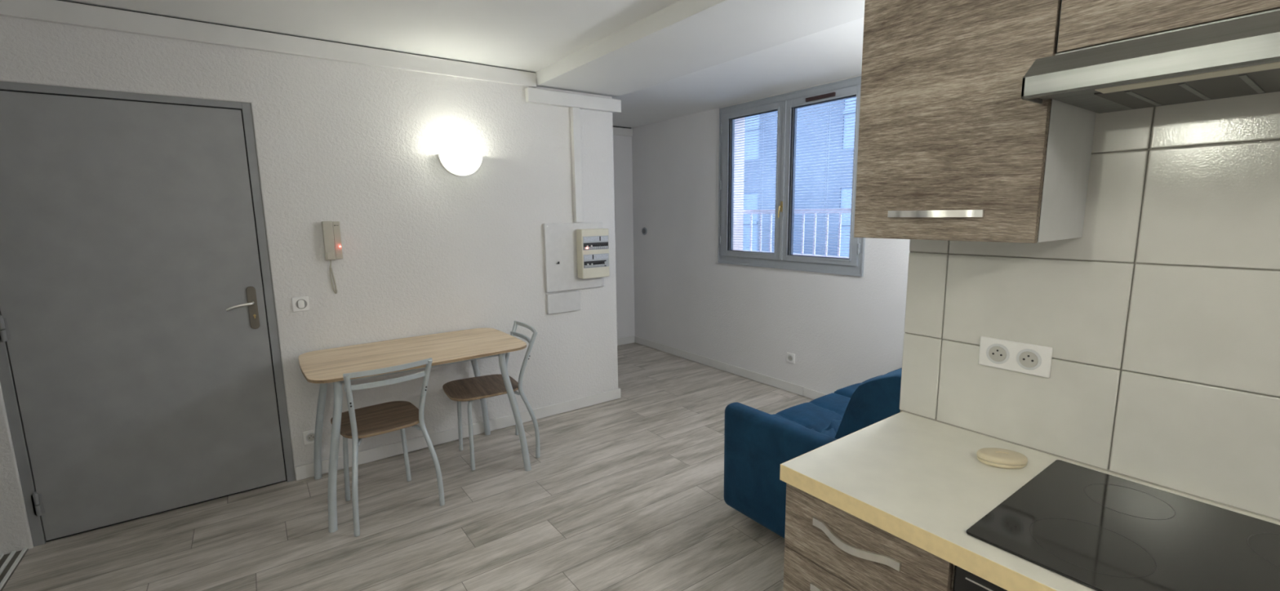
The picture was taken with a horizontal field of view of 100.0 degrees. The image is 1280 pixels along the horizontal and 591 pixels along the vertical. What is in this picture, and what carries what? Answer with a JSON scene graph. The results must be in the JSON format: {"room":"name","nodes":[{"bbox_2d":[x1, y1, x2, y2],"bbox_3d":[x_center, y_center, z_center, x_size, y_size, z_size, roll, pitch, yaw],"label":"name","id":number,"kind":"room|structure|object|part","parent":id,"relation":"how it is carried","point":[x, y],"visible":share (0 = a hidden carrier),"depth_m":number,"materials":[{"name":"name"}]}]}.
{"room":"studio apartment","nodes":[
{"label":"studio apartment","id":0,"kind":"room"},
{"bbox_2d":[0,15,617,555],"bbox_3d":[-2.301,-0.253,3.648,4.080,2.450,1.570,-7,11,-36],"label":"wall","id":1,"kind":"structure","parent":0,"point":[428,249],"depth_m":3.23,"materials":[{"name":"white paint"}]},
{"bbox_2d":[0,80,295,546],"bbox_3d":[-2.432,0.084,2.659,1.035,2.090,0.174,-7,11,-36],"label":"door","id":2,"kind":"structure","parent":1,"relation":"in","point":[141,374],"depth_m":2.61,"materials":[{"name":"grey paint"}]},
{"bbox_3d":[-2.088,0.057,2.820,0.053,0.036,0.136,4,10,29],"label":"lever","id":3,"kind":"part","parent":2,"relation":"part of","materials":[{"name":"silver metal"}]},
{"bbox_3d":[-2.079,0.066,2.887,0.042,0.232,0.009,-7,11,-36],"label":"handle plate","id":4,"kind":"part","parent":2,"relation":"part of","materials":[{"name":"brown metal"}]},
{"bbox_2d":[0,0,536,87],"bbox_3d":[-1.816,-1.327,2.853,2.744,0.097,0.026,-7,11,-36],"label":"trim","id":5,"kind":"structure","parent":1,"relation":"attached to","point":[60,11],"depth_m":2.71,"materials":[{"name":"white paint"}]},
{"bbox_2d":[291,296,310,311],"bbox_3d":[-1.893,0.048,2.999,0.080,0.080,0.018,-7,11,-36],"label":"light switch","id":6,"kind":"object","parent":1,"relation":"attached to","point":[299,304],"visible":1,"depth_m":2.99,"materials":[{"name":"white plastic"}]},
{"bbox_2d":[302,429,315,444],"bbox_3d":[-1.901,0.819,3.107,0.080,0.080,0.014,-7,11,-36],"label":"power socket","id":7,"kind":"object","parent":1,"relation":"attached to","point":[308,436],"visible":0.69,"depth_m":3.10,"materials":[{"name":"white plastic"}]},
{"bbox_2d":[321,221,342,293],"bbox_3d":[-1.738,-0.214,3.052,0.088,0.415,0.056,-7,11,-36],"label":"handset","id":8,"kind":"object","parent":1,"relation":"attached to","point":[331,236],"visible":1,"depth_m":3.02,"materials":[{"name":"plastic"}]},
{"bbox_3d":[-1.755,-0.108,3.071,0.028,0.200,0.018,-7,11,-36],"label":"cord","id":9,"kind":"part","parent":8,"relation":"part of","materials":[{"name":"plastic"}]},
{"bbox_2d":[294,388,621,480],"bbox_3d":[-1.067,0.911,3.736,2.251,0.083,0.012,-7,11,-36],"label":"baseboard","id":10,"kind":"structure","parent":1,"relation":"attached to","point":[306,471],"depth_m":3.60,"materials":[{"name":"white wood"}]},
{"bbox_2d":[438,153,482,176],"bbox_3d":[-1.116,-0.826,3.397,0.278,0.134,0.096,-7,11,-36],"label":"wall lamp","id":11,"kind":"object","parent":1,"relation":"attached to","point":[457,164],"visible":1,"depth_m":3.36,"materials":[{"name":"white glass"}]},
{"bbox_2d":[546,290,580,314],"bbox_3d":[-0.565,0.050,3.975,0.273,0.152,0.026,-7,11,-36],"label":"junction box","id":12,"kind":"object","parent":1,"relation":"attached to","point":[566,301],"visible":1,"depth_m":3.96,"materials":[{"name":"white plastic"}]},
{"bbox_2d":[524,87,621,113],"bbox_3d":[-0.459,-1.390,3.832,0.754,0.096,0.046,-7,11,-36],"label":"trim","id":13,"kind":"structure","parent":1,"relation":"attached to","point":[534,95],"depth_m":3.79,"materials":[{"name":"white paint"}]},
{"bbox_2d":[542,222,604,292],"bbox_3d":[-0.481,-0.290,3.981,0.488,0.492,0.036,-7,11,-36],"label":"panel","id":14,"kind":"object","parent":1,"relation":"attached to","point":[560,251],"visible":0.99,"depth_m":3.91,"materials":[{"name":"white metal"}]},
{"bbox_2d":[576,228,609,279],"bbox_3d":[-0.345,-0.314,3.999,0.235,0.362,0.100,-7,11,-36],"label":"box","id":15,"kind":"object","parent":14,"relation":"attached to","point":[592,244],"visible":1,"depth_m":3.96,"materials":[{"name":"beige plastic"}]},
{"bbox_2d":[569,106,582,222],"bbox_3d":[-0.460,-0.941,3.899,0.057,0.810,0.041,-7,11,-36],"label":"trim","id":16,"kind":"structure","parent":1,"relation":"attached to","point":[575,112],"depth_m":3.88,"materials":[{"name":"white plastic"}]},
{"bbox_2d":[1,342,813,590],"bbox_3d":[0.092,1.278,1.942,5.650,0.120,7.500,-7,11,-36],"label":"floor","id":17,"kind":"structure","parent":0,"point":[625,493],"depth_m":2.64,"materials":[{"name":"grey wood"}]},
{"bbox_2d":[0,547,28,590],"bbox_3d":[-2.472,1.248,1.931,0.087,0.012,1.315,-7,11,-36],"label":"door track","id":18,"kind":"object","parent":17,"relation":"on","point":[9,562],"visible":1,"depth_m":2.37,"materials":[{"name":"metal"}]},
{"bbox_2d":[330,357,444,537],"bbox_3d":[-1.333,0.701,2.781,0.431,0.797,0.538,-8,11,-40],"label":"dining chair","id":19,"kind":"object","parent":17,"relation":"on","point":[357,424],"visible":0.98,"depth_m":2.71,"materials":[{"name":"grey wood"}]},
{"bbox_3d":[-1.528,0.873,2.843,0.093,0.442,0.028,-2,9,-8],"label":"leg","id":20,"kind":"part","parent":19,"relation":"part of","materials":[{"name":"silver metal"}]},
{"bbox_3d":[-1.346,0.741,2.523,0.073,0.796,0.128,-8,11,-40],"label":"leg","id":21,"kind":"part","parent":19,"relation":"part of","materials":[{"name":"silver metal"}]},
{"bbox_3d":[-1.370,0.645,2.816,0.401,0.018,0.424,-8,11,-40],"label":"seat","id":22,"kind":"part","parent":19,"relation":"part of","materials":[{"name":"brown wood"}]},
{"bbox_3d":[-1.194,0.408,2.566,0.388,0.022,0.045,-8,11,-40],"label":"rail","id":23,"kind":"part","parent":19,"relation":"part of","materials":[{"name":"silver metal"}]},
{"bbox_3d":[-1.177,0.344,2.535,0.397,0.022,0.041,-8,11,-40],"label":"rail","id":24,"kind":"part","parent":19,"relation":"part of","materials":[{"name":"silver metal"}]},
{"bbox_3d":[-1.333,0.680,2.777,0.315,0.038,0.282,-8,11,-40],"label":"seat frame","id":25,"kind":"part","parent":19,"relation":"part of","materials":[{"name":"silver metal"}]},
{"bbox_3d":[-1.335,0.845,3.006,0.028,0.442,0.093,2,9,17],"label":"leg","id":26,"kind":"part","parent":19,"relation":"part of","materials":[{"name":"silver metal"}]},
{"bbox_3d":[-1.074,0.701,2.758,0.132,0.796,0.049,5,10,33],"label":"leg","id":27,"kind":"part","parent":19,"relation":"part of","materials":[{"name":"silver metal"}]},
{"bbox_2d":[298,328,531,533],"bbox_3d":[-1.264,0.676,3.112,1.127,0.749,0.704,-7,11,-36],"label":"dining table","id":28,"kind":"object","parent":17,"relation":"on","point":[323,366],"visible":0.94,"depth_m":3.00,"materials":[{"name":"brown wood"}]},
{"bbox_3d":[-1.822,0.698,3.068,0.145,0.726,0.041,-1,9,-2],"label":"leg","id":29,"kind":"part","parent":28,"relation":"part of","materials":[{"name":"silver metal"}]},
{"bbox_3d":[-1.473,0.766,2.594,0.041,0.726,0.145,2,9,19],"label":"leg","id":30,"kind":"part","parent":28,"relation":"part of","materials":[{"name":"silver metal"}]},
{"bbox_3d":[-1.078,0.605,3.603,0.041,0.726,0.155,3,10,23],"label":"leg","id":31,"kind":"part","parent":28,"relation":"part of","materials":[{"name":"silver metal"}]},
{"bbox_3d":[-0.729,0.673,3.130,0.155,0.726,0.041,-2,9,-5],"label":"leg","id":32,"kind":"part","parent":28,"relation":"part of","materials":[{"name":"silver metal"}]},
{"bbox_2d":[442,320,539,471],"bbox_3d":[-0.928,0.607,3.350,0.538,0.797,0.431,-6,10,-30],"label":"dining chair","id":33,"kind":"object","parent":17,"relation":"on","point":[469,389],"visible":0.8,"depth_m":3.29,"materials":[{"name":"brown wood"}]},
{"bbox_3d":[-1.124,0.780,3.407,0.093,0.442,0.028,4,10,27],"label":"leg","id":34,"kind":"part","parent":33,"relation":"part of","materials":[{"name":"silver metal"}]},
{"bbox_3d":[-0.994,0.812,3.190,0.028,0.442,0.093,-1,9,2],"label":"leg","id":35,"kind":"part","parent":33,"relation":"part of","materials":[{"name":"silver metal"}]},
{"bbox_3d":[-0.978,0.562,3.314,0.424,0.018,0.401,-6,10,-30],"label":"seat","id":36,"kind":"part","parent":33,"relation":"part of","materials":[{"name":"brown wood"}]},
{"bbox_3d":[-0.861,0.568,3.598,0.049,0.796,0.132,7,12,42],"label":"leg","id":37,"kind":"part","parent":33,"relation":"part of","materials":[{"name":"silver metal"}]},
{"bbox_3d":[-0.743,0.271,3.412,0.045,0.022,0.388,-6,10,-30],"label":"rail","id":38,"kind":"part","parent":33,"relation":"part of","materials":[{"name":"silver metal"}]},
{"bbox_3d":[-0.720,0.202,3.416,0.041,0.022,0.397,-6,10,-30],"label":"rail","id":39,"kind":"part","parent":33,"relation":"part of","materials":[{"name":"silver metal"}]},
{"bbox_3d":[-0.676,0.613,3.288,0.132,0.796,0.049,-3,9,-14],"label":"leg","id":40,"kind":"part","parent":33,"relation":"part of","materials":[{"name":"silver metal"}]},
{"bbox_2d":[724,368,902,538],"bbox_3d":[1.355,0.625,2.731,1.762,0.892,0.900,-7,11,-36],"label":"sofa","id":41,"kind":"object","parent":17,"relation":"on","point":[757,442],"visible":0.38,"depth_m":2.38,"materials":[{"name":"blue fabric"}]},
{"bbox_3d":[0.691,0.812,2.259,0.104,0.518,0.888,-7,11,-36],"label":"armrest","id":42,"kind":"part","parent":41,"relation":"part of","materials":[{"name":"blue fabric"}]},
{"bbox_2d":[772,392,850,437],"bbox_3d":[1.011,0.700,2.567,0.787,0.236,0.767,-7,11,-36],"label":"seat cushion","id":43,"kind":"object","parent":41,"relation":"on","point":[824,415],"depth_m":2.75,"materials":[{"name":"blue fabric"}]},
{"bbox_2d":[833,368,902,398],"bbox_3d":[1.640,0.618,3.019,0.761,0.244,0.767,-7,11,-36],"label":"cushion","id":44,"kind":"object","parent":41,"relation":"on","point":[848,391],"depth_m":3.08,"materials":[{"name":"blue fabric"}]},
{"bbox_3d":[1.491,0.450,2.549,1.470,0.493,0.410,-7,11,-36],"label":"backrest","id":45,"kind":"part","parent":41,"relation":"part of","materials":[{"name":"blue fabric"}]},
{"bbox_2d":[782,483,955,590],"bbox_3d":[0.698,0.870,1.405,0.595,0.831,0.394,-7,11,-36],"label":"drawer unit","id":46,"kind":"object","parent":17,"relation":"on","point":[828,548],"visible":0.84,"depth_m":1.22,"materials":[{"name":"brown wood"}]},
{"bbox_3d":[0.468,0.724,1.218,0.036,0.018,0.212,-7,11,-36],"label":"handle","id":47,"kind":"part","parent":46,"relation":"part of","materials":[{"name":"silver metal"}]},
{"bbox_3d":[0.492,0.747,1.236,0.018,0.170,0.390,-7,11,-36],"label":"drawer","id":48,"kind":"part","parent":46,"relation":"part of","materials":[{"name":"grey wood"}]},
{"bbox_3d":[0.465,0.553,1.192,0.036,0.018,0.212,-7,11,-36],"label":"handle","id":49,"kind":"part","parent":46,"relation":"part of","materials":[{"name":"silver metal"}]},
{"bbox_2d":[953,565,1007,590],"bbox_3d":[0.986,0.931,1.000,0.594,0.827,0.600,-7,11,-36],"label":"oven","id":50,"kind":"object","parent":17,"relation":"on","point":[964,580],"visible":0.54,"depth_m":1.01,"materials":[{"name":"black glass"}]},
{"bbox_3d":[1.670,1.060,0.088,0.595,0.831,1.685,-7,11,-36],"label":"base cabinet","id":51,"kind":"object","parent":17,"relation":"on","visible":0},
{"bbox_2d":[779,410,1279,590],"bbox_3d":[1.388,0.566,0.429,0.585,0.046,2.717,-7,11,-36],"label":"countertop","id":52,"kind":"structure","parent":51,"relation":"on","point":[922,481],"depth_m":1.24,"materials":[{"name":"laminate"}]},
{"bbox_2d":[976,448,1027,469],"bbox_3d":[0.893,0.401,1.327,0.109,0.027,0.073,2,9,16],"label":"soap dish","id":53,"kind":"object","parent":52,"relation":"on","point":[994,457],"visible":1,"depth_m":1.31,"materials":[{"name":"beige ceramic"}]},
{"bbox_2d":[965,459,1279,590],"bbox_3d":[1.003,0.468,0.956,0.503,0.006,0.580,-7,11,-36],"label":"cooktop","id":54,"kind":"object","parent":52,"relation":"in","point":[1095,530],"visible":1,"depth_m":1.02,"materials":[{"name":"black glass"}]},
{"bbox_2d":[63,0,864,128],"bbox_3d":[0.057,-1.287,1.546,5.650,0.230,7.500,-7,11,-36],"label":"ceiling","id":55,"kind":"structure","parent":0,"point":[525,35],"depth_m":2.86,"materials":[{"name":"paint"}]},
{"bbox_2d":[613,128,635,345],"bbox_3d":[-0.459,-0.647,5.872,1.580,2.500,0.100,-7,11,-36],"label":"wall","id":56,"kind":"structure","parent":0,"point":[622,144],"depth_m":6.01,"materials":[{"name":"white paint"}]},
{"bbox_2d":[613,125,632,136],"bbox_3d":[-0.573,-1.733,5.548,1.208,0.089,0.029,-7,11,-36],"label":"trim","id":57,"kind":"structure","parent":56,"relation":"attached to","point":[619,131],"depth_m":5.81,"materials":[{"name":"white paint"}]},
{"bbox_2d":[617,335,634,346],"bbox_3d":[-0.546,0.568,5.911,1.190,0.083,0.012,-7,11,-36],"label":"baseboard","id":58,"kind":"structure","parent":56,"relation":"attached to","point":[628,340],"depth_m":6.18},
{"bbox_2d":[535,0,864,97],"bbox_3d":[1.297,-1.264,1.475,0.665,0.288,5.917,-7,11,-36],"label":"beam","id":59,"kind":"structure","parent":0,"point":[682,37],"depth_m":2.75,"materials":[{"name":"paint"}]},
{"bbox_2d":[631,74,910,394],"bbox_3d":[1.364,-0.441,4.377,0.312,2.500,4.687,-7,11,-36],"label":"wall","id":60,"kind":"structure","parent":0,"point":[841,331],"depth_m":4.95,"materials":[{"name":"white paint"}]},
{"bbox_2d":[641,227,646,235],"bbox_3d":[0.046,-0.706,5.902,0.013,0.084,0.084,-7,11,-36],"label":"wall cap","id":61,"kind":"object","parent":60,"relation":"attached to","point":[644,229],"visible":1,"depth_m":5.89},
{"bbox_2d":[634,335,826,399],"bbox_3d":[1.223,0.760,4.521,0.014,0.079,4.366,-7,11,-36],"label":"baseboard","id":62,"kind":"structure","parent":60,"relation":"attached to","point":[782,384],"depth_m":4.97,"materials":[{"name":"white wood"}]},
{"bbox_2d":[786,352,795,363],"bbox_3d":[1.247,0.517,4.446,0.014,0.080,0.080,-7,11,-36],"label":"power socket","id":63,"kind":"object","parent":60,"relation":"attached to","point":[790,357],"visible":1,"depth_m":4.44,"materials":[{"name":"white plastic"}]},
{"bbox_2d":[718,75,865,276],"bbox_3d":[1.154,-0.903,4.324,0.120,1.382,1.456,-7,11,-36],"label":"window","id":64,"kind":"structure","parent":60,"relation":"attached to","point":[787,104],"depth_m":4.30,"materials":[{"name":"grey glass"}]},
{"bbox_3d":[0.970,-0.951,4.601,0.076,1.254,0.692,-7,11,-36],"label":"sash","id":65,"kind":"part","parent":64,"relation":"part of","materials":[{"name":"white plastic"}]},
{"bbox_3d":[1.128,-0.693,4.325,0.036,0.130,0.024,-7,11,-36],"label":"handle","id":66,"kind":"part","parent":64,"relation":"part of","materials":[{"name":"gold metal"}]},
{"bbox_2d":[805,92,835,102],"bbox_3d":[1.325,-1.459,3.951,0.018,0.027,0.248,-7,11,-36],"label":"air vent","id":67,"kind":"object","parent":64,"relation":"attached to","point":[821,96],"depth_m":3.95,"materials":[{"name":"brown plastic"}]},
{"bbox_3d":[1.374,-0.872,4.053,0.076,1.254,0.672,-7,11,-36],"label":"sash","id":68,"kind":"part","parent":64,"relation":"part of","materials":[{"name":"white plastic"}]},
{"bbox_2d":[733,97,856,257],"bbox_3d":[1.241,-0.921,4.381,0.040,1.294,1.350,-7,11,-36],"label":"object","id":69,"kind":"object","parent":60,"relation":"attached to","point":[830,108],"visible":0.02,"depth_m":4.27,"materials":[{"name":"plastic"}]},
{"bbox_3d":[0.907,-0.974,4.835,0.028,1.245,0.001,-7,11,-36],"label":"ladder cord","id":70,"kind":"part","parent":69,"relation":"part of","materials":[{"name":"white fabric"}]},
{"bbox_3d":[1.049,-0.946,4.643,0.028,1.245,0.001,-7,11,-36],"label":"ladder cord","id":71,"kind":"part","parent":69,"relation":"part of","materials":[{"name":"white fabric"}]},
{"bbox_3d":[1.433,-0.871,4.124,0.028,1.245,0.001,-7,11,-36],"label":"ladder cord","id":72,"kind":"part","parent":69,"relation":"part of","materials":[{"name":"white fabric"}]},
{"bbox_2d":[743,207,851,258],"bbox_3d":[1.367,-0.538,4.624,0.077,0.415,2.100,-7,11,-36],"label":"guard","id":73,"kind":"object","parent":60,"relation":"attached to","point":[751,212],"visible":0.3,"depth_m":4.55,"materials":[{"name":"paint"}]},
{"bbox_3d":[1.383,-0.725,4.609,0.030,0.040,2.100,-7,11,-36],"label":"rail","id":74,"kind":"part","parent":73,"relation":"part of","materials":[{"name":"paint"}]},
{"bbox_3d":[1.388,-0.347,4.667,0.020,0.025,2.100,-7,11,-36],"label":"rail","id":75,"kind":"part","parent":73,"relation":"part of","materials":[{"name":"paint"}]},
{"bbox_2d":[899,91,1279,519],"bbox_3d":[1.778,0.214,0.423,0.110,2.400,3.129,-7,11,-36],"label":"wall","id":76,"kind":"structure","parent":0,"point":[1160,322],"depth_m":1.20,"materials":[{"name":"tile"}]},
{"bbox_2d":[853,0,1095,243],"bbox_3d":[0.792,-0.493,1.292,0.327,0.706,0.412,-7,11,-36],"label":"upper cabinet","id":77,"kind":"object","parent":76,"relation":"attached to","point":[950,148],"visible":0.97,"depth_m":1.20,"materials":[{"name":"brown wood"}]},
{"bbox_3d":[0.676,-0.191,1.252,0.032,0.016,0.216,-7,11,-36],"label":"handle","id":78,"kind":"part","parent":77,"relation":"part of","materials":[{"name":"silver metal"}]},
{"bbox_2d":[977,336,1053,377],"bbox_3d":[0.981,0.160,1.412,0.014,0.080,0.164,-7,11,-36],"label":"power socket","id":79,"kind":"object","parent":76,"relation":"attached to","point":[1014,356],"visible":1,"depth_m":1.41,"materials":[{"name":"white plastic"}]},
{"bbox_2d":[988,346,1006,361],"bbox_3d":[0.957,0.157,1.438,0.003,0.043,0.043,-7,11,-36],"label":"socket","id":80,"kind":"object","parent":79,"relation":"attached to","point":[996,353],"depth_m":1.44,"materials":[{"name":"white plastic"}]},
{"bbox_2d":[1018,351,1038,367],"bbox_3d":[0.999,0.165,1.381,0.003,0.043,0.043,-7,11,-36],"label":"socket","id":81,"kind":"object","parent":79,"relation":"attached to","point":[1026,359],"depth_m":1.38,"materials":[{"name":"white plastic"}]},
{"bbox_2d":[1057,0,1279,53],"bbox_3d":[1.103,-0.619,0.867,0.294,0.335,0.600,-7,11,-36],"label":"upper cabinet","id":82,"kind":"object","parent":76,"relation":"attached to","point":[1083,24],"visible":0.5,"depth_m":0.95,"materials":[{"name":"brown wood"}]},
{"bbox_2d":[1021,8,1279,113],"bbox_3d":[1.058,-0.400,0.876,0.398,0.092,0.613,-7,11,-36],"label":"extractor hood","id":83,"kind":"object","parent":82,"relation":"attached to","point":[1239,55],"visible":1,"depth_m":0.90,"materials":[{"name":"silver metal"}]},
{"bbox_2d":[1094,61,1279,93],"bbox_3d":[0.976,-0.343,0.778,0.050,0.004,0.490,-7,11,-36],"label":"lamp","id":84,"kind":"object","parent":83,"relation":"attached to","point":[1274,65],"depth_m":0.88,"materials":[{"name":"beige plastic"}]},
{"label":"outside","id":85,"kind":"structure","parent":0,"visible":0},
{"bbox_3d":[4.302,0.547,9.513,10.100,0.100,26.000,-7,11,-36],"label":"ground","id":86,"kind":"structure","parent":85,"visible":0},
{"bbox_2d":[742,97,856,257],"bbox_3d":[4.126,-2.000,9.642,0.320,4.900,17.000,-7,11,-36],"label":"view outside window","id":87,"kind":"structure","parent":86,"relation":"on","point":[765,226],"depth_m":10.48,"materials":[{"name":"blue"}]}
]}

